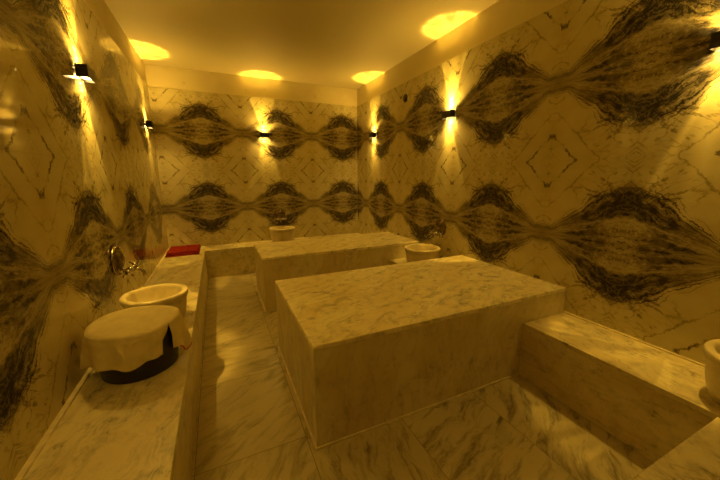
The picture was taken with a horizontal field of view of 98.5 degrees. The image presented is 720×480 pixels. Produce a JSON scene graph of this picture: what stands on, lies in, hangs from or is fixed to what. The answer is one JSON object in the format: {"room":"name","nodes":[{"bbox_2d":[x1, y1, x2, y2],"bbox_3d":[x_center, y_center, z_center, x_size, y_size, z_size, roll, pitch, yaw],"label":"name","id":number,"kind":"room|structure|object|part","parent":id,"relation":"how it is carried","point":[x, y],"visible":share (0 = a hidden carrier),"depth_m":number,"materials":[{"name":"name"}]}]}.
{"room":"spa","nodes":[
{"label":"spa","id":0,"kind":"room"},
{"bbox_2d":[0,0,168,479],"bbox_3d":[-1.766,-0.244,1.862,0.150,2.758,6.415,-5,13,-24],"label":"wall","id":1,"kind":"structure","parent":0,"point":[80,178],"depth_m":1.62,"materials":[{"name":"stone"}]},
{"bbox_2d":[74,63,95,82],"bbox_3d":[-1.807,-1.094,2.040,0.068,0.076,0.148,-5,13,-24],"label":"wall lamp","id":2,"kind":"object","parent":1,"relation":"attached to","point":[84,71],"visible":1,"depth_m":1.99,"materials":[{"name":"black metal"}]},
{"bbox_2d":[14,248,169,479],"bbox_3d":[-1.683,0.675,2.085,0.022,0.012,6.115,-5,13,-24],"label":"baseboard","id":3,"kind":"structure","parent":1,"relation":"attached to","point":[23,472],"depth_m":1.37,"materials":[{"name":"stone"}]},
{"bbox_2d":[84,0,146,84],"bbox_3d":[-1.779,-1.739,1.557,0.140,0.293,6.415,-5,13,-24],"label":"trim","id":4,"kind":"structure","parent":1,"relation":"attached to","point":[99,8],"depth_m":3.05,"materials":[{"name":"paint"}]},
{"bbox_2d":[110,245,146,277],"bbox_3d":[-1.785,0.161,2.408,0.186,0.258,0.258,-5,13,-24],"label":"tap","id":5,"kind":"object","parent":1,"relation":"attached to","point":[117,259],"visible":1,"depth_m":2.33,"materials":[{"name":"gold metal"}]},
{"bbox_3d":[-1.844,0.155,2.379,0.057,0.236,0.236,-5,13,-24],"label":"wall plate","id":6,"kind":"part","parent":5,"relation":"part of","materials":[{"name":"gold metal"}]},
{"bbox_3d":[-1.735,0.244,2.324,0.083,0.083,0.037,-5,13,-24],"label":"cross handle","id":7,"kind":"part","parent":5,"relation":"part of","materials":[{"name":"silver metal"}]},
{"bbox_3d":[-1.739,0.247,2.447,0.084,0.072,0.026,-5,13,-24],"label":"spout","id":8,"kind":"part","parent":5,"relation":"part of","materials":[{"name":"silver metal"}]},
{"bbox_2d":[145,121,153,128],"bbox_3d":[-2.721,-1.488,4.008,0.068,0.076,0.148,-5,13,-24],"label":"wall lamp","id":9,"kind":"object","parent":1,"relation":"attached to","point":[149,124],"visible":1,"depth_m":3.95,"materials":[{"name":"black metal"}]},
{"bbox_2d":[148,87,357,247],"bbox_3d":[-1.537,-0.951,5.338,3.209,2.758,0.150,-5,13,-24],"label":"wall","id":10,"kind":"structure","parent":0,"point":[221,182],"depth_m":5.09,"materials":[{"name":"stone"}]},
{"bbox_2d":[144,64,356,106],"bbox_3d":[-1.548,-2.446,5.039,3.229,0.293,0.140,-5,13,-24],"label":"trim","id":11,"kind":"structure","parent":10,"relation":"attached to","point":[156,76],"depth_m":4.85,"materials":[{"name":"paint"}]},
{"bbox_2d":[259,132,268,137],"bbox_3d":[-1.559,-1.707,5.053,0.148,0.076,0.068,-5,13,-24],"label":"wall lamp","id":12,"kind":"object","parent":10,"relation":"attached to","point":[261,134],"visible":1,"depth_m":5.02,"materials":[{"name":"black metal"}]},
{"bbox_2d":[274,208,286,222],"bbox_3d":[-1.378,-0.426,5.357,0.219,0.245,0.134,-5,13,-24],"label":"tap","id":13,"kind":"object","parent":10,"relation":"attached to","point":[279,213],"visible":1,"depth_m":5.38,"materials":[{"name":"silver metal"}]},
{"bbox_2d":[104,0,498,88],"bbox_3d":[-0.248,-2.103,2.196,3.509,0.150,6.415,-5,13,-24],"label":"ceiling","id":14,"kind":"structure","parent":0,"point":[349,44],"depth_m":3.40,"materials":[{"name":"paint"}]},
{"bbox_2d":[191,272,653,479],"bbox_3d":[-0.230,1.034,2.832,3.509,0.150,6.415,-5,13,-24],"label":"floor","id":15,"kind":"structure","parent":0,"point":[251,425],"depth_m":1.85,"materials":[{"name":"stone"}]},
{"bbox_2d":[23,246,207,479],"bbox_3d":[-1.459,0.869,2.228,0.509,0.427,6.113,-5,13,-24],"label":"stone bench","id":16,"kind":"object","parent":15,"relation":"on","point":[145,429],"visible":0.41,"depth_m":1.42,"materials":[{"name":"stone"}]},
{"bbox_2d":[99,325,178,383],"bbox_3d":[-1.283,0.594,1.798,0.422,0.281,0.422,-5,13,-24],"label":"plastic tub","id":17,"kind":"object","parent":16,"relation":"on","point":[151,368],"visible":0.31,"depth_m":1.69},
{"bbox_2d":[80,305,191,371],"bbox_3d":[-1.293,0.566,1.791,0.475,0.247,0.478,3,12,16],"label":"towel","id":18,"kind":"object","parent":17,"relation":"on","point":[123,340],"visible":1,"depth_m":1.64,"materials":[{"name":"beige fabric"}]},
{"bbox_2d":[119,283,187,317],"bbox_3d":[-1.517,0.507,2.322,0.428,0.245,0.428,-5,13,-24],"label":"basin","id":19,"kind":"object","parent":16,"relation":"on","point":[168,294],"visible":0.54,"depth_m":2.34,"materials":[{"name":"stone"}]},
{"bbox_2d":[165,244,200,257],"bbox_3d":[-2.610,0.150,4.595,0.433,0.055,0.577,-5,13,-24],"label":"folded cloth","id":20,"kind":"object","parent":16,"relation":"on","point":[174,251],"visible":1,"depth_m":4.46,"materials":[{"name":"red fabric"}]},
{"bbox_2d":[205,233,359,277],"bbox_3d":[-1.183,0.219,5.425,2.697,0.427,0.405,-5,13,-24],"label":"stone bench","id":21,"kind":"object","parent":15,"relation":"on","point":[234,258],"visible":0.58,"depth_m":4.87,"materials":[{"name":"stone"}]},
{"bbox_2d":[269,226,294,241],"bbox_3d":[-1.314,-0.090,5.261,0.428,0.245,0.428,-5,13,-24],"label":"basin","id":22,"kind":"object","parent":21,"relation":"on","point":[278,233],"visible":0.91,"depth_m":5.11,"materials":[{"name":"stone"}]},
{"bbox_3d":[-1.184,0.026,5.385,2.697,0.032,0.405,-5,13,-24],"label":"seat","id":23,"kind":"part","parent":21,"relation":"part of","materials":[{"name":"stone"}]},
{"bbox_2d":[254,232,418,311],"bbox_3d":[-0.312,0.345,4.263,2.077,0.633,0.856,-5,13,-24],"label":"slab","id":24,"kind":"object","parent":15,"relation":"on","point":[274,261],"visible":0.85,"depth_m":3.85,"materials":[{"name":"stone"}]},
{"bbox_2d":[389,258,406,264],"bbox_3d":[0.770,0.524,3.865,0.460,0.427,0.834,-5,13,-24],"label":"stone bench","id":25,"kind":"object","parent":15,"relation":"on","point":[400,260],"visible":0.18,"depth_m":4.06,"materials":[{"name":"stone"}]},
{"bbox_2d":[404,243,440,261],"bbox_3d":[0.749,0.205,3.752,0.428,0.245,0.428,-5,13,-24],"label":"basin","id":26,"kind":"object","parent":25,"relation":"on","point":[419,251],"visible":0.74,"depth_m":3.62,"materials":[{"name":"stone"}]},
{"bbox_2d":[275,255,565,450],"bbox_3d":[0.450,0.673,2.622,2.077,0.633,1.190,-5,13,-24],"label":"slab","id":27,"kind":"object","parent":15,"relation":"on","point":[364,350],"visible":0.98,"depth_m":2.07,"materials":[{"name":"stone"}]},
{"bbox_2d":[518,312,719,461],"bbox_3d":[1.858,0.993,1.526,0.460,0.427,2.066,-5,13,-24],"label":"stone bench","id":28,"kind":"object","parent":15,"relation":"on","point":[652,400],"visible":0.99,"depth_m":1.83,"materials":[{"name":"stone"}]},
{"bbox_3d":[1.857,0.799,1.487,0.460,0.032,2.066,-5,13,-24],"label":"seat","id":29,"kind":"part","parent":28,"relation":"part of","materials":[{"name":"stone"}]},
{"bbox_2d":[703,339,719,404],"bbox_3d":[1.865,0.671,1.422,0.428,0.245,0.428,-5,13,-24],"label":"basin","id":30,"kind":"object","parent":28,"relation":"on","point":[711,349],"visible":1,"depth_m":1.49,"materials":[{"name":"stone"}]},
{"bbox_2d":[631,416,719,479],"bbox_3d":[1.292,1.157,0.732,1.242,0.427,1.059,-5,13,-24],"label":"stone bench","id":31,"kind":"object","parent":15,"relation":"on","point":[697,457],"visible":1,"depth_m":1.19,"materials":[{"name":"stone"}]},
{"bbox_2d":[357,0,719,364],"bbox_3d":[1.290,-0.538,3.224,0.150,2.758,6.415,-5,13,-24],"label":"wall","id":32,"kind":"structure","parent":0,"point":[579,152],"depth_m":2.27,"materials":[{"name":"stone"}]},
{"bbox_2d":[369,132,375,137],"bbox_3d":[0.206,-1.732,5.129,0.068,0.076,0.148,-5,13,-24],"label":"wall lamp","id":33,"kind":"object","parent":32,"relation":"attached to","point":[372,134],"visible":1,"depth_m":5.07,"materials":[{"name":"black metal"}]},
{"bbox_2d":[403,94,407,101],"bbox_3d":[0.611,-1.938,4.233,0.021,0.104,0.104,-5,13,-24],"label":"wall sensor","id":34,"kind":"object","parent":32,"relation":"attached to","point":[405,96],"visible":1,"depth_m":4.22,"materials":[{"name":"black"}]},
{"bbox_2d":[429,218,445,238],"bbox_3d":[0.930,-0.142,3.766,0.134,0.245,0.219,-5,13,-24],"label":"tap","id":35,"kind":"object","parent":32,"relation":"attached to","point":[440,226],"visible":1,"depth_m":3.75,"materials":[{"name":"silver metal"}]},
{"bbox_3d":[0.972,-0.156,3.783,0.041,0.224,0.201,-5,13,-24],"label":"wall plate","id":36,"kind":"part","parent":35,"relation":"part of","materials":[{"name":"gold metal"}]},
{"bbox_2d":[441,109,454,118],"bbox_3d":[0.984,-1.397,3.456,0.068,0.076,0.148,-5,13,-24],"label":"wall lamp","id":37,"kind":"object","parent":32,"relation":"attached to","point":[449,113],"visible":1,"depth_m":3.41,"materials":[{"name":"black metal"}]},
{"bbox_2d":[357,0,566,105],"bbox_3d":[1.286,-2.033,2.923,0.140,0.293,6.415,-5,13,-24],"label":"trim","id":38,"kind":"structure","parent":32,"relation":"attached to","point":[502,16],"depth_m":3.23,"materials":[{"name":"paint"}]},
{"bbox_2d":[562,311,704,366],"bbox_3d":[2.060,0.759,1.572,0.014,0.010,2.066,-5,13,-24],"label":"baseboard","id":39,"kind":"structure","parent":32,"relation":"attached to","point":[586,320],"depth_m":2.04,"materials":[{"name":"stone"}]},
{"bbox_2d":[708,31,719,50],"bbox_3d":[1.869,-1.016,1.551,0.068,0.076,0.148,-5,13,-24],"label":"wall lamp","id":40,"kind":"object","parent":32,"relation":"attached to","point":[715,37],"visible":1,"depth_m":1.59,"materials":[{"name":"black metal"}]}
]}

